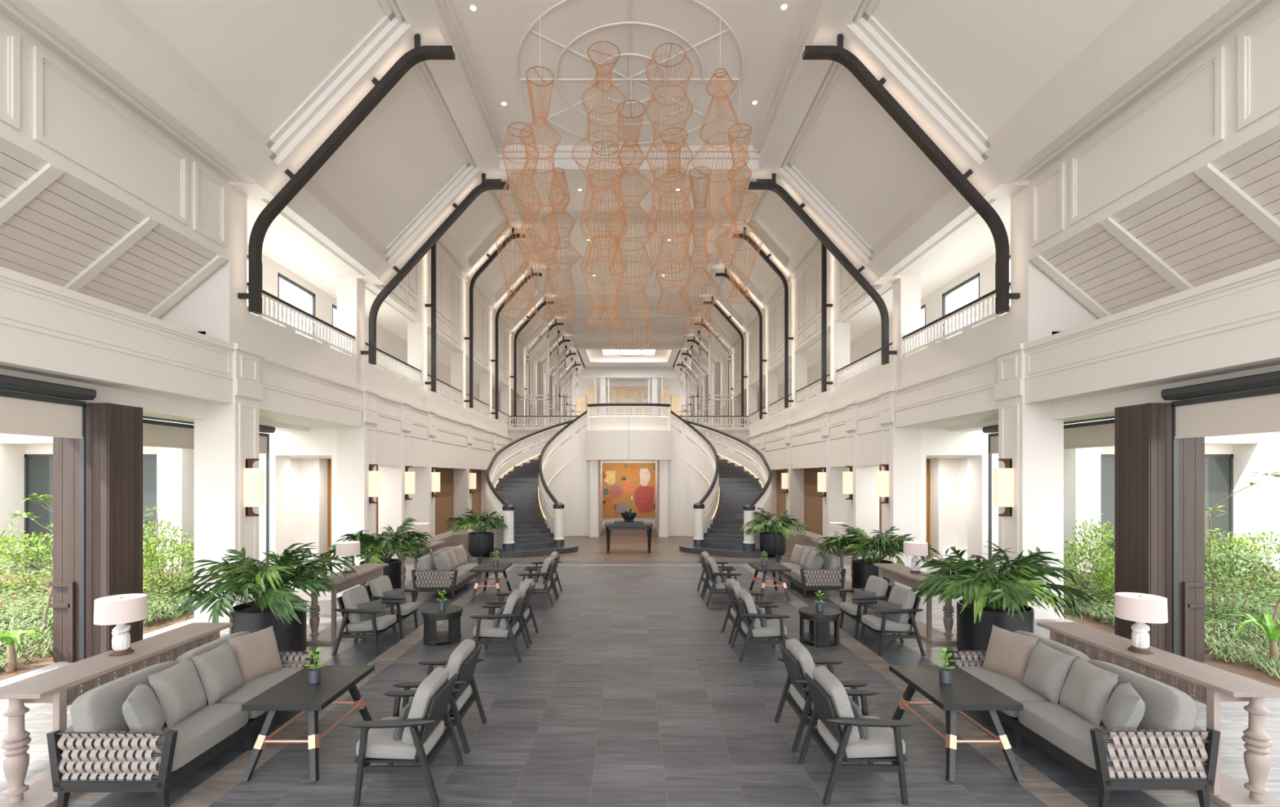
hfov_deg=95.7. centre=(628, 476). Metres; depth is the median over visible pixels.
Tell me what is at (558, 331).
ceiling fan
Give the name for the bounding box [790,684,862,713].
seat cushion
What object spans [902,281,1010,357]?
balustrade
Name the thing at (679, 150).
pendant
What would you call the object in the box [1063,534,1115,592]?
shrub
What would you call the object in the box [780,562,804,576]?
seat cushion
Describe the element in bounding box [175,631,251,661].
cushion
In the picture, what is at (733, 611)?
seat cushion
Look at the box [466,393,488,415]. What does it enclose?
balustrade
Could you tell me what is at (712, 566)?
cushion
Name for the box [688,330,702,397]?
ceiling fan
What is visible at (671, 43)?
pendant
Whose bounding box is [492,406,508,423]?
balustrade
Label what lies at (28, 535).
shrub
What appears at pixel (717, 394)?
slatted screen
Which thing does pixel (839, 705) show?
cushion
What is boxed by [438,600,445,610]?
plant pot
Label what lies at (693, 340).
rib
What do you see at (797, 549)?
sofa pillow
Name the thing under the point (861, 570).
planter pot
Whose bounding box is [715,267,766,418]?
rib
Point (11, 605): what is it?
ground cover
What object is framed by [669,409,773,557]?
curved staircase
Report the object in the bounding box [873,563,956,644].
console table
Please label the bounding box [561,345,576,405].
ceiling fan
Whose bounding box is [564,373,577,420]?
slatted screen
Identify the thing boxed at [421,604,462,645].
round side table
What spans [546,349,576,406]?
rib
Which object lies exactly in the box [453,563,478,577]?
seat cushion
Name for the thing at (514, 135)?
pendant
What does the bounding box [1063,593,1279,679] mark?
bushes
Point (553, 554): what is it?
cushion
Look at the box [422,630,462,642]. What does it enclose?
shelf
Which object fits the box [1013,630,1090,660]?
cushion
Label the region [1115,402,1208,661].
column
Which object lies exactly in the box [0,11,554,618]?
wall
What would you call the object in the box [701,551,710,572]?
cushion
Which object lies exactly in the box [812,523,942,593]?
potted plant
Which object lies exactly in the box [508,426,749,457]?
wall
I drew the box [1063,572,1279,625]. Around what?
ground cover
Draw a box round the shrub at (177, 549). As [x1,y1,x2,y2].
[142,532,194,594]
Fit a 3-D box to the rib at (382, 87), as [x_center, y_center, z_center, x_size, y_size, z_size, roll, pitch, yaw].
[-5.095,-5.470,10.450,3.870,5.040,0.200,0,0,0]
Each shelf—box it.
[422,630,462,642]
[800,631,838,644]
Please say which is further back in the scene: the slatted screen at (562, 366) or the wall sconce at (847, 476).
the slatted screen at (562, 366)
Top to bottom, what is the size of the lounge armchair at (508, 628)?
0.898 m
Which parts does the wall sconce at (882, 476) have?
lamp shade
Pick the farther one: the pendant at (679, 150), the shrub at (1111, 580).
the pendant at (679, 150)
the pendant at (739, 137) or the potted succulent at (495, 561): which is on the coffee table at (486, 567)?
the potted succulent at (495, 561)
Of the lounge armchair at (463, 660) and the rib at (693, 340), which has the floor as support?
the lounge armchair at (463, 660)
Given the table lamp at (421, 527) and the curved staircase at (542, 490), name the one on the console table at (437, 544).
the table lamp at (421, 527)
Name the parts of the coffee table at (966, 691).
leg, leg, leg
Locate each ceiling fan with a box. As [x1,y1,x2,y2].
[553,330,569,397]
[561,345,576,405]
[681,345,697,405]
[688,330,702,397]
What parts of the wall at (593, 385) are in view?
honey panel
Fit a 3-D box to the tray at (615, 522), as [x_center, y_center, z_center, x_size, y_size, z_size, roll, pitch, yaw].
[0.000,1.532,19.200,0.960,0.075,0.600,0,0,0]
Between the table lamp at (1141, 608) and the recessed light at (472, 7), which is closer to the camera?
the table lamp at (1141, 608)
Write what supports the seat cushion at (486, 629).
on the lounge armchair at (508, 628)
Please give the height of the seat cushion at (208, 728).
0.216 m
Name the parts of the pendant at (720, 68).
chain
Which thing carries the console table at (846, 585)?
on the floor
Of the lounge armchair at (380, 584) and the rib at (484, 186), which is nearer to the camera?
the lounge armchair at (380, 584)
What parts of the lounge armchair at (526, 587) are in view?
leg, armrest, armrest, leg, panel, cross rail, leg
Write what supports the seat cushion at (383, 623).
on the lounge armchair at (348, 602)
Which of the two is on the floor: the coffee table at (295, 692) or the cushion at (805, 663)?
the coffee table at (295, 692)
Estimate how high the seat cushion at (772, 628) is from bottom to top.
0.147 m
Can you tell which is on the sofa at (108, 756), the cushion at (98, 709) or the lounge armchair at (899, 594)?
the cushion at (98, 709)
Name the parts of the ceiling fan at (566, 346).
rod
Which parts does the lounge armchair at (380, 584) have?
panel, armrest, leg, armrest, leg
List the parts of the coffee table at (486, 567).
leg, leg, leg, leg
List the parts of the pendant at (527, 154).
chain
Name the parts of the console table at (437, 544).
turned leg, square leg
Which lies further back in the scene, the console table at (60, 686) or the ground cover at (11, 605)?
the ground cover at (11, 605)
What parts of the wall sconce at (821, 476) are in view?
lamp shade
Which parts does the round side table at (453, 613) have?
post, fluted leg, post, fluted leg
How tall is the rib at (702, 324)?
7.720 m
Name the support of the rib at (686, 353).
attached to the wall at (1145, 256)
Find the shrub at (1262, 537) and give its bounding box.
[1224,521,1279,589]
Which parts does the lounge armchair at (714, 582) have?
leg, panel, leg, rail, armrest, armrest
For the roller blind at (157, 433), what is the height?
3.660 m
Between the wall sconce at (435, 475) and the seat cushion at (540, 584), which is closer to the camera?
the seat cushion at (540, 584)
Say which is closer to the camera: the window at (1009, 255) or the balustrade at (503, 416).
the window at (1009, 255)
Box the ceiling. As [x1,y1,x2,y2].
[0,0,1271,395]
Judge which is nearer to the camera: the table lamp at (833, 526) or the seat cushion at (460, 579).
the seat cushion at (460, 579)
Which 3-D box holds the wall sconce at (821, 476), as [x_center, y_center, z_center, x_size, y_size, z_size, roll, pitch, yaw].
[6.758,0.200,20.300,0.265,1.040,0.310,0,0,0]
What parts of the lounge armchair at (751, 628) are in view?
leg, cross rail, panel, leg, armrest, rail, armrest, leg, leg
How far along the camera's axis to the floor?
5.99 m
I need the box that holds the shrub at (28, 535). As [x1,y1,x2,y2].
[0,524,53,591]
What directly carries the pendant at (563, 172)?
hanging from the ceiling medallion
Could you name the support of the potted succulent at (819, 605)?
on the round side table at (819, 634)
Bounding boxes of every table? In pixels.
[0,622,232,806]
[240,665,374,782]
[306,563,388,644]
[393,540,444,593]
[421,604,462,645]
[469,562,512,600]
[604,522,653,552]
[748,561,791,599]
[798,605,840,647]
[812,539,857,588]
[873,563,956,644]
[888,665,1024,782]
[1036,622,1279,806]
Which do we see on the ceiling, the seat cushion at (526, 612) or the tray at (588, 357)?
the tray at (588, 357)
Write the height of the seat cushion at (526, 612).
0.147 m
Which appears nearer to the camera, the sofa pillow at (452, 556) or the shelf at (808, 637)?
the shelf at (808, 637)
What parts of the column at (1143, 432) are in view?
panel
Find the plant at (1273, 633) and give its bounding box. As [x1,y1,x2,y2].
[1204,612,1279,663]
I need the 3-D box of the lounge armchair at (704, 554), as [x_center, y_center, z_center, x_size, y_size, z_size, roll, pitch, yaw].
[1.827,2.056,12.320,0.686,0.898,0.710,0,0,0]
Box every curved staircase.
[485,410,588,557]
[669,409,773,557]
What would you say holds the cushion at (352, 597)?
on the lounge armchair at (348, 602)
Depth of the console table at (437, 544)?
12.53 m
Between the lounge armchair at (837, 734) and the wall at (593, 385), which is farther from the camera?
the wall at (593, 385)
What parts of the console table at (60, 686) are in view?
turned leg, square leg, apron rail, square leg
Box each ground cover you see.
[0,572,194,624]
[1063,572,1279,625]
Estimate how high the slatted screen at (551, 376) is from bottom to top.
7.029 m
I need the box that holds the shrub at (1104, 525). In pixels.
[1063,511,1115,580]
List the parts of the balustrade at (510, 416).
handrail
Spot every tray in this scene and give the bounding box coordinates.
[577,349,680,366]
[613,520,643,524]
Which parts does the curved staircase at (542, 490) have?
handrail, string moulding, handrail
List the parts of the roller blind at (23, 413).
head rail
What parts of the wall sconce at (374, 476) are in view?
lamp shade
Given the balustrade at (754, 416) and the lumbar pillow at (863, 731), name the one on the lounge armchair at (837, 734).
the lumbar pillow at (863, 731)
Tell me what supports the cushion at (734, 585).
on the lounge armchair at (734, 587)
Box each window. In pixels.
[24,453,156,568]
[247,254,262,317]
[277,271,315,340]
[332,303,337,324]
[920,303,925,324]
[942,272,979,340]
[995,254,1010,317]
[1100,453,1233,567]
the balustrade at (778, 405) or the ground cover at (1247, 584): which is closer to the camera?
the ground cover at (1247, 584)
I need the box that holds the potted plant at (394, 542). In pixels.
[315,515,433,588]
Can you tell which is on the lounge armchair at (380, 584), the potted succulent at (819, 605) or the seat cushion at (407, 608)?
the seat cushion at (407, 608)
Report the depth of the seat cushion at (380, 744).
4.49 m
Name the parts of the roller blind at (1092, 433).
head rail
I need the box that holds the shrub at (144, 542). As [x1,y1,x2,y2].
[142,528,164,586]
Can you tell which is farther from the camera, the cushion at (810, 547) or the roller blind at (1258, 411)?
the cushion at (810, 547)
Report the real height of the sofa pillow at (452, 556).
0.454 m
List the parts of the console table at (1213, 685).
square leg, apron rail, square leg, turned leg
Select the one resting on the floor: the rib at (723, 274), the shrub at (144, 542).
the shrub at (144, 542)
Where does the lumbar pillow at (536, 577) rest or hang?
on the lounge armchair at (544, 580)
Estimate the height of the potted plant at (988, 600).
1.538 m
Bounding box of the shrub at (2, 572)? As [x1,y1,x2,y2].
[0,520,35,585]
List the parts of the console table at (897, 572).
square leg, turned leg, apron rail, square leg, turned leg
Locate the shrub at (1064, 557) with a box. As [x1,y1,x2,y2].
[1063,546,1075,585]
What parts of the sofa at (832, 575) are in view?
arm frame, leg, frame, arm frame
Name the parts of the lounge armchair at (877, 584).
leg, armrest, leg, armrest, panel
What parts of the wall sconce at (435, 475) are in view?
lamp shade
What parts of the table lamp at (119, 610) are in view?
lamp shade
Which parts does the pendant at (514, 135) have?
chain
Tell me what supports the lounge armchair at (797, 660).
on the floor
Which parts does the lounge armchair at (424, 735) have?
leg, armrest, rail, leg, armrest, leg, panel, cross rail, leg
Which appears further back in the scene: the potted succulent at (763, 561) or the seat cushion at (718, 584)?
the potted succulent at (763, 561)
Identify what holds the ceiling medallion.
attached to the ceiling
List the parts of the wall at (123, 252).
wall panel moulding, pilaster moulding, amber panel, pilaster moulding, wall panel moulding, pilaster moulding, pilaster moulding, recess skirting, wall panel moulding, pilaster moulding, wall panel moulding, wall panel moulding, wall panel moulding, wall panel moulding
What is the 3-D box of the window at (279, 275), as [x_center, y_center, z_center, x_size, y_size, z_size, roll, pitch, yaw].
[-8.630,-4.000,15.050,0.060,2.000,1.700,0,0,0]
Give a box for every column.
[48,402,142,662]
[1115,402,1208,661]
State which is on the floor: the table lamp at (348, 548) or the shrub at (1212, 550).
the shrub at (1212, 550)
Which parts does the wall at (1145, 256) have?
wall panel moulding, wall panel moulding, wall panel moulding, wall panel moulding, pilaster moulding, wall panel moulding, pilaster moulding, wall panel moulding, recess skirting, pilaster moulding, pilaster moulding, wall panel moulding, pilaster moulding, amber panel, pilaster moulding, wall panel moulding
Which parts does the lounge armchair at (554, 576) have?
armrest, armrest, leg, panel, leg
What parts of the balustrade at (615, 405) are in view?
handrail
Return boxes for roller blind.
[0,373,96,660]
[142,415,275,565]
[982,415,1115,559]
[1160,370,1279,654]
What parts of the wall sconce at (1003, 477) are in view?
lamp shade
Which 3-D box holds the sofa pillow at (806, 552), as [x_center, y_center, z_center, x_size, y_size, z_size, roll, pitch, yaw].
[3.985,1.840,13.020,0.243,0.454,0.506,0,0,6]
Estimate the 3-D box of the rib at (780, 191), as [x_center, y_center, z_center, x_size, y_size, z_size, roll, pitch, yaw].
[5.095,-5.470,15.230,3.870,5.040,0.200,0,0,0]
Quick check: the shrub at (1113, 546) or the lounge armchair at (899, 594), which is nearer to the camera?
the lounge armchair at (899, 594)
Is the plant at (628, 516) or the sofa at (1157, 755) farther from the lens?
the plant at (628, 516)
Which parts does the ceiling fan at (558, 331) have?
rod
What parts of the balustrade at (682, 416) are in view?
handrail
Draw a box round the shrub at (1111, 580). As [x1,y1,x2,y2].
[1088,555,1115,601]
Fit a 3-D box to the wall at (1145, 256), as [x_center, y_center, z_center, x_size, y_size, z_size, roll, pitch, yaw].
[9.410,-3.150,27.500,5.180,11.300,69.000,0,0,0]
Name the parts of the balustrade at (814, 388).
handrail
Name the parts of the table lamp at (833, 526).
lamp shade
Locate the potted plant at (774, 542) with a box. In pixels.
[738,506,809,556]
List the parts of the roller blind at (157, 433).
head rail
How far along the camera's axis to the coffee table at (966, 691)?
4.97 m
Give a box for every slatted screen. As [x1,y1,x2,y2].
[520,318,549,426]
[533,337,559,426]
[544,352,566,424]
[559,364,572,426]
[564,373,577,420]
[680,374,694,419]
[684,364,702,426]
[691,352,714,426]
[698,337,723,426]
[707,318,737,426]
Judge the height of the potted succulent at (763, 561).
0.307 m
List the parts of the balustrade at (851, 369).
handrail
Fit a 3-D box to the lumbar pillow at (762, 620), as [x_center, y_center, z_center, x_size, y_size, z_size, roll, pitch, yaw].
[1.823,1.955,8.110,0.154,0.268,0.442,0,0,-2]
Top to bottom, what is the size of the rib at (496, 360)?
7.720 m
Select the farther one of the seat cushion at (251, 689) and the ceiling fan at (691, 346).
the ceiling fan at (691, 346)
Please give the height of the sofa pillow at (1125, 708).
0.397 m
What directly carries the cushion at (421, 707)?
on the lounge armchair at (424, 735)
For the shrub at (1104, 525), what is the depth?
13.82 m
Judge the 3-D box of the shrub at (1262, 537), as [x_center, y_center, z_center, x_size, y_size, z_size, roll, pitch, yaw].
[14.209,1.771,12.806,1.689,1.467,1.393,0,0,0]
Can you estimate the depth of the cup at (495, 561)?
12.16 m
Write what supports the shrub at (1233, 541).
on the floor
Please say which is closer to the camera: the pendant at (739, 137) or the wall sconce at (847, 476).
the pendant at (739, 137)
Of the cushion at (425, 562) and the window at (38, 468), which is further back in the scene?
the window at (38, 468)
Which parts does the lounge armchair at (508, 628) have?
leg, leg, armrest, rail, armrest, leg, cross rail, panel, leg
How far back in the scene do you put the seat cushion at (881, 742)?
4.51 m
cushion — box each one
[70,660,180,747]
[75,702,248,775]
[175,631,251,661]
[216,666,304,719]
[342,585,369,623]
[345,613,396,631]
[355,716,444,759]
[369,575,393,608]
[382,601,417,616]
[399,684,471,714]
[402,666,448,744]
[417,551,439,573]
[420,569,466,586]
[435,546,451,552]
[445,638,475,694]
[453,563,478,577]
[472,619,519,637]
[490,608,529,621]
[499,589,522,629]
[518,578,532,608]
[519,577,551,589]
[527,571,555,578]
[537,556,552,583]
[549,551,558,563]
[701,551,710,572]
[703,571,732,578]
[706,556,721,582]
[708,577,740,589]
[728,577,741,608]
[730,607,768,621]
[737,588,760,628]
[741,618,786,636]
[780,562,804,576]
[786,638,815,693]
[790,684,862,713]
[791,568,836,584]
[805,545,822,551]
[812,665,859,742]
[817,715,905,757]
[819,551,839,575]
[840,601,875,616]
[861,613,912,631]
[864,575,888,608]
[888,585,915,623]
[958,666,1049,717]
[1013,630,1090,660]
[1017,701,1187,771]
[1086,659,1196,746]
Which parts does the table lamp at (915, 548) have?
lamp shade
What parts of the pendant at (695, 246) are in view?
chain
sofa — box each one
[46,631,319,806]
[411,546,482,599]
[775,545,845,597]
[946,630,1220,806]
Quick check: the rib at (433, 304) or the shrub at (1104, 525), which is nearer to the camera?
the shrub at (1104, 525)
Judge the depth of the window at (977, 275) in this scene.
15.29 m
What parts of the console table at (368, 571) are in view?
turned leg, square leg, apron rail, turned leg, square leg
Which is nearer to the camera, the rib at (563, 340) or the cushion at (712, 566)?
the cushion at (712, 566)
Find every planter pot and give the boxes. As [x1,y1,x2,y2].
[229,600,306,657]
[359,558,401,588]
[467,531,493,556]
[760,531,786,556]
[851,558,894,593]
[956,598,1034,655]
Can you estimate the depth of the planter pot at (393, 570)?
12.17 m
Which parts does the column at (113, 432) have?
panel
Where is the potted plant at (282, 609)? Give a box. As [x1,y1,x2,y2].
[165,542,360,657]
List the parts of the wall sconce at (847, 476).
lamp shade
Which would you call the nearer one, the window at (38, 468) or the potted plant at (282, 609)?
the potted plant at (282, 609)
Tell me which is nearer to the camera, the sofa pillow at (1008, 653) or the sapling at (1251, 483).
the sofa pillow at (1008, 653)
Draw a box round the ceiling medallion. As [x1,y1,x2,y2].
[515,0,743,144]
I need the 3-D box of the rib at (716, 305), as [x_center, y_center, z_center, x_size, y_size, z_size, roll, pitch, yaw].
[5.725,-6.780,34.350,2.610,7.720,0.200,0,0,0]
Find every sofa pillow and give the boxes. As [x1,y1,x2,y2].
[122,682,165,741]
[147,656,206,727]
[191,641,243,705]
[226,625,283,683]
[432,555,446,575]
[437,550,451,569]
[444,547,457,569]
[449,544,467,565]
[790,543,808,564]
[799,546,812,568]
[806,549,820,568]
[811,555,824,568]
[982,624,1038,681]
[1022,640,1075,703]
[1059,655,1119,726]
[1101,680,1145,737]
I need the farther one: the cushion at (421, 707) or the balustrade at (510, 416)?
the balustrade at (510, 416)
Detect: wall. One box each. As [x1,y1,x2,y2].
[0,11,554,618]
[0,342,337,572]
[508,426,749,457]
[561,368,693,426]
[586,414,671,537]
[702,0,1279,618]
[920,342,1279,572]
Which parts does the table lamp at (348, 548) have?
lamp shade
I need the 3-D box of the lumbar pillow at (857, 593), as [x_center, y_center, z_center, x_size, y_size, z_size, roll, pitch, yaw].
[3.738,1.950,9.229,0.150,0.269,0.443,0,0,-28]
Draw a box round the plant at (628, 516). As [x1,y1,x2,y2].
[617,496,640,521]
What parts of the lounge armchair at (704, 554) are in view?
leg, panel, leg, armrest, armrest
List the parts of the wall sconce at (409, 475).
lamp shade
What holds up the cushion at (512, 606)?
on the lounge armchair at (508, 628)
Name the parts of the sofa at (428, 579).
arm frame, frame, leg, arm frame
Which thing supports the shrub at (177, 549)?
on the floor
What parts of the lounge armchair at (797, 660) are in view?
leg, cross rail, panel, leg, armrest, rail, leg, armrest, leg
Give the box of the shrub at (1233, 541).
[1204,524,1276,591]
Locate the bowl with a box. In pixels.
[620,511,636,521]
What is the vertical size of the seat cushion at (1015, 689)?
0.216 m
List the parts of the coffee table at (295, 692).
leg, leg, leg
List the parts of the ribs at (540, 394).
dark panel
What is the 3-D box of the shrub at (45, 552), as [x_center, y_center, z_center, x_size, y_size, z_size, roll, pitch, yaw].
[-11.887,1.736,12.610,1.648,1.536,1.312,0,0,0]
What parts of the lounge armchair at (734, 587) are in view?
leg, cross rail, panel, leg, armrest, armrest, leg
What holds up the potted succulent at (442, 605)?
on the round side table at (453, 613)
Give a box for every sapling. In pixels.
[0,493,53,632]
[142,505,194,589]
[1204,471,1279,613]
[1226,551,1279,624]
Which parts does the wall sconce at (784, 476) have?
lamp shade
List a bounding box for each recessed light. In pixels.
[467,4,478,12]
[499,101,507,106]
[751,99,759,105]
[778,2,789,11]
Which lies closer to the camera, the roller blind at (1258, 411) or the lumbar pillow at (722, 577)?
the roller blind at (1258, 411)
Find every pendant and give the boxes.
[494,75,545,319]
[513,17,565,276]
[537,167,580,322]
[572,40,635,330]
[585,96,625,275]
[604,100,657,356]
[645,40,693,273]
[653,111,694,314]
[678,126,721,337]
[691,15,749,262]
[715,75,764,302]
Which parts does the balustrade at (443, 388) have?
handrail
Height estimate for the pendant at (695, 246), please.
5.001 m
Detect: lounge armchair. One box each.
[332,585,399,656]
[347,666,463,806]
[361,575,420,638]
[392,638,487,753]
[470,589,529,662]
[485,578,538,644]
[517,556,557,606]
[525,551,562,597]
[697,551,733,596]
[702,556,742,606]
[720,577,773,644]
[730,588,790,662]
[773,638,868,752]
[798,665,913,804]
[836,575,895,638]
[857,585,925,656]
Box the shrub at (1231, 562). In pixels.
[1204,542,1279,622]
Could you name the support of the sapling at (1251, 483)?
on the floor
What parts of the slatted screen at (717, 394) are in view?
dark panel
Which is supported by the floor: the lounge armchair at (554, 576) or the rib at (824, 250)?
the lounge armchair at (554, 576)
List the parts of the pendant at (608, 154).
chain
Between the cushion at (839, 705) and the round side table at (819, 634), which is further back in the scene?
the round side table at (819, 634)
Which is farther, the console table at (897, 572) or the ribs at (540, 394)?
the ribs at (540, 394)
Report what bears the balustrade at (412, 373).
on the wall at (123, 252)
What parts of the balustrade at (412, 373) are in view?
handrail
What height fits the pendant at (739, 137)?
4.709 m
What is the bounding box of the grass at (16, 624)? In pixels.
[0,592,194,670]
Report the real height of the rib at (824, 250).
7.720 m
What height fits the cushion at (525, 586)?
0.496 m
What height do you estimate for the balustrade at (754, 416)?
0.570 m
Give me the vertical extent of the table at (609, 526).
0.930 m
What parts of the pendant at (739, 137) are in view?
chain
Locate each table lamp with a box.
[93,593,147,656]
[335,541,359,573]
[413,522,430,544]
[828,521,844,540]
[902,541,928,573]
[1114,591,1168,653]
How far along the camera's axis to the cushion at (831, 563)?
11.96 m
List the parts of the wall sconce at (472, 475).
lamp shade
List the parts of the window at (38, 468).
pane, pane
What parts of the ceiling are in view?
sloping panel, panel moulding, sloping panel, panel moulding, panel moulding, sloping panel, panel moulding, sloping panel, panel moulding, sloping panel, panel moulding, sloping panel, panel moulding, sloping panel, sloping panel, panel moulding, sloping panel, panel moulding, panel moulding, sloping panel, panel moulding, flat panel, flat panel, panel moulding, panel moulding, panel moulding, panel moulding, panel moulding, flat panel, flat panel, flat panel, flat panel, flat panel, sloping panel, panel moulding, sloping panel, panel moulding, panel moulding, sloping panel, sloping panel, panel moulding, sloping panel, panel moulding, sloping panel, panel moulding, sloping panel, panel moulding, sloping panel, panel moulding, panel moulding, sloping panel, panel moulding, sloping panel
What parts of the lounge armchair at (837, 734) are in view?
leg, cross rail, panel, leg, armrest, leg, rail, armrest, leg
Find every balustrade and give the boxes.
[247,281,355,357]
[364,342,421,386]
[427,373,462,404]
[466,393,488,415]
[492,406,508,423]
[509,415,586,425]
[586,402,670,431]
[671,415,748,425]
[748,406,765,424]
[768,393,791,415]
[795,373,830,403]
[835,342,892,386]
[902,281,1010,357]
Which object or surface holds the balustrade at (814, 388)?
on the wall at (1145, 256)
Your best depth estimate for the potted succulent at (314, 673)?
5.27 m
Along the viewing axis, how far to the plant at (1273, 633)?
7.59 m
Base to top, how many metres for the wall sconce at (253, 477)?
1.040 m
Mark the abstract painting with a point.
(621, 482)
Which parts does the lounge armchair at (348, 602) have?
leg, panel, rail, armrest, leg, armrest, leg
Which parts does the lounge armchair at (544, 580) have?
armrest, armrest, rail, leg, panel, leg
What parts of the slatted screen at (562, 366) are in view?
dark panel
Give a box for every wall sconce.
[243,457,264,515]
[368,463,380,502]
[404,465,414,499]
[431,466,439,496]
[469,468,475,493]
[781,468,788,493]
[817,466,826,496]
[842,465,853,499]
[876,463,888,502]
[993,457,1013,515]
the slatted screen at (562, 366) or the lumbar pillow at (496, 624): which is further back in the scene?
the slatted screen at (562, 366)
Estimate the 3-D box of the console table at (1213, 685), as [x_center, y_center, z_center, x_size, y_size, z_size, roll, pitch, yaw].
[4.700,2.050,5.330,0.440,0.900,2.080,0,0,0]
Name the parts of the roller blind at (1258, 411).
head rail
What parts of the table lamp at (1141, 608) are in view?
lamp shade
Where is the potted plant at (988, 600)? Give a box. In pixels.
[910,540,1102,655]
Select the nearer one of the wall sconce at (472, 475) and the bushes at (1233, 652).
the bushes at (1233, 652)
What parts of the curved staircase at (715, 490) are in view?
string moulding, handrail, handrail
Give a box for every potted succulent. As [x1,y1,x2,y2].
[304,646,324,684]
[436,589,448,610]
[493,550,499,565]
[760,551,767,565]
[814,590,825,611]
[936,646,955,684]
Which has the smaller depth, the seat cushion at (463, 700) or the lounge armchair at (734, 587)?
the seat cushion at (463, 700)
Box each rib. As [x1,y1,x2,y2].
[237,33,455,314]
[360,173,509,364]
[425,178,501,391]
[464,226,525,408]
[490,267,542,418]
[510,296,554,426]
[524,318,563,426]
[536,335,570,398]
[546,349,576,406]
[553,360,581,412]
[676,360,702,424]
[681,349,707,374]
[687,335,721,398]
[693,318,733,426]
[702,296,747,426]
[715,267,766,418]
[731,226,793,408]
[748,173,897,364]
[755,178,832,391]
[802,33,1019,314]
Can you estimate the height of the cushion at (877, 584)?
0.496 m
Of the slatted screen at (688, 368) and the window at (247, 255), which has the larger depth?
the slatted screen at (688, 368)
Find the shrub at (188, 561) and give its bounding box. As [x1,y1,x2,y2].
[181,554,194,590]
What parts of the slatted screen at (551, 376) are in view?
dark panel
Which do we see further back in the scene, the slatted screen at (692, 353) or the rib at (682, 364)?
the rib at (682, 364)
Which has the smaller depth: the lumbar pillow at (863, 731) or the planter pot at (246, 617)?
the lumbar pillow at (863, 731)
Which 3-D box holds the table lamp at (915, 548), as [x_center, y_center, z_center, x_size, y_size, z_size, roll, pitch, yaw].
[4.760,1.343,9.620,0.370,0.514,0.370,0,0,24]
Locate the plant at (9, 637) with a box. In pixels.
[0,628,47,671]
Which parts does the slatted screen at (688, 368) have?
dark panel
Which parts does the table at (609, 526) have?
leg, leg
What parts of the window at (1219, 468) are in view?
pane, pane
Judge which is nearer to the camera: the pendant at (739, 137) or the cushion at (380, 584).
the cushion at (380, 584)
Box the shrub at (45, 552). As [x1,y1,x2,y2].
[34,521,53,582]
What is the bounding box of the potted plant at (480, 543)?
[445,508,514,556]
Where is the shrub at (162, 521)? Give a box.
[142,513,193,580]
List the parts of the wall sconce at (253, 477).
lamp shade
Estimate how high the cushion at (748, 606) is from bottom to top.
0.496 m
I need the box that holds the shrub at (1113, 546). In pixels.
[1093,529,1115,584]
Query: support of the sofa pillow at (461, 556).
on the sofa at (428, 579)
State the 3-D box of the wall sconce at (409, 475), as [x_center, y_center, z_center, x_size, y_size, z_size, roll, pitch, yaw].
[-6.758,0.200,17.900,0.265,1.040,0.310,0,0,0]
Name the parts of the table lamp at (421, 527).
lamp shade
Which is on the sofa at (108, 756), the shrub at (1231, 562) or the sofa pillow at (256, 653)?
the sofa pillow at (256, 653)
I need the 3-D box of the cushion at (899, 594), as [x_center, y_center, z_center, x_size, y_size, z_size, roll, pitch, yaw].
[3.925,1.855,8.390,0.240,0.496,0.540,0,0,0]
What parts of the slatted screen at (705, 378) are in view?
dark panel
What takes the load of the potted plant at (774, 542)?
on the floor
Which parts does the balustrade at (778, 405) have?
handrail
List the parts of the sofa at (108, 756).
leg, arm frame, leg, frame, leg, arm frame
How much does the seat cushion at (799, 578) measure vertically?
0.216 m
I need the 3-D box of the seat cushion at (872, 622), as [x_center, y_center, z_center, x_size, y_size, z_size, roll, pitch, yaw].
[3.725,2.122,8.390,0.560,0.147,0.555,0,0,0]
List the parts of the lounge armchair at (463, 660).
leg, armrest, leg, rail, armrest, leg, panel, cross rail, leg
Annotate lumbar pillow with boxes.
[356,598,384,621]
[382,586,406,608]
[392,697,413,741]
[493,604,505,627]
[533,567,542,582]
[717,566,726,582]
[755,604,766,626]
[848,696,868,739]
[852,587,876,608]
[874,598,902,622]
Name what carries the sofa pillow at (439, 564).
on the sofa at (428, 579)
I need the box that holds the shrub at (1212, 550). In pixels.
[1204,533,1224,581]
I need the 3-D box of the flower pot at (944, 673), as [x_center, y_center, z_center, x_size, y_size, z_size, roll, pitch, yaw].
[2.890,1.820,5.290,0.100,0.120,0.100,0,0,0]
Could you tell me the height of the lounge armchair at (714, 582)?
0.898 m
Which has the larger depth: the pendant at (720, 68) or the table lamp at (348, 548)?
the pendant at (720, 68)
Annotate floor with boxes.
[0,528,1279,806]
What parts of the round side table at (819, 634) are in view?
fluted leg, fluted leg, post, fluted leg, fluted leg, post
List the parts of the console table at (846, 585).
square leg, turned leg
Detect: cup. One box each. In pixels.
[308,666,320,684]
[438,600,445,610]
[493,559,497,565]
[761,559,766,565]
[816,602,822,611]
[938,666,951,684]
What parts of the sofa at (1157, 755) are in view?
arm frame, leg, frame, leg, arm frame, leg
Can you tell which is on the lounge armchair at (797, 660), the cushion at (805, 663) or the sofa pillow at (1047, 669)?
the cushion at (805, 663)
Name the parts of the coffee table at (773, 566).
leg, leg, leg, leg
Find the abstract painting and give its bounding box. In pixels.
[602,462,655,517]
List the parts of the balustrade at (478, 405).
handrail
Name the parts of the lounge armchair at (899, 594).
leg, armrest, leg, armrest, rail, panel, leg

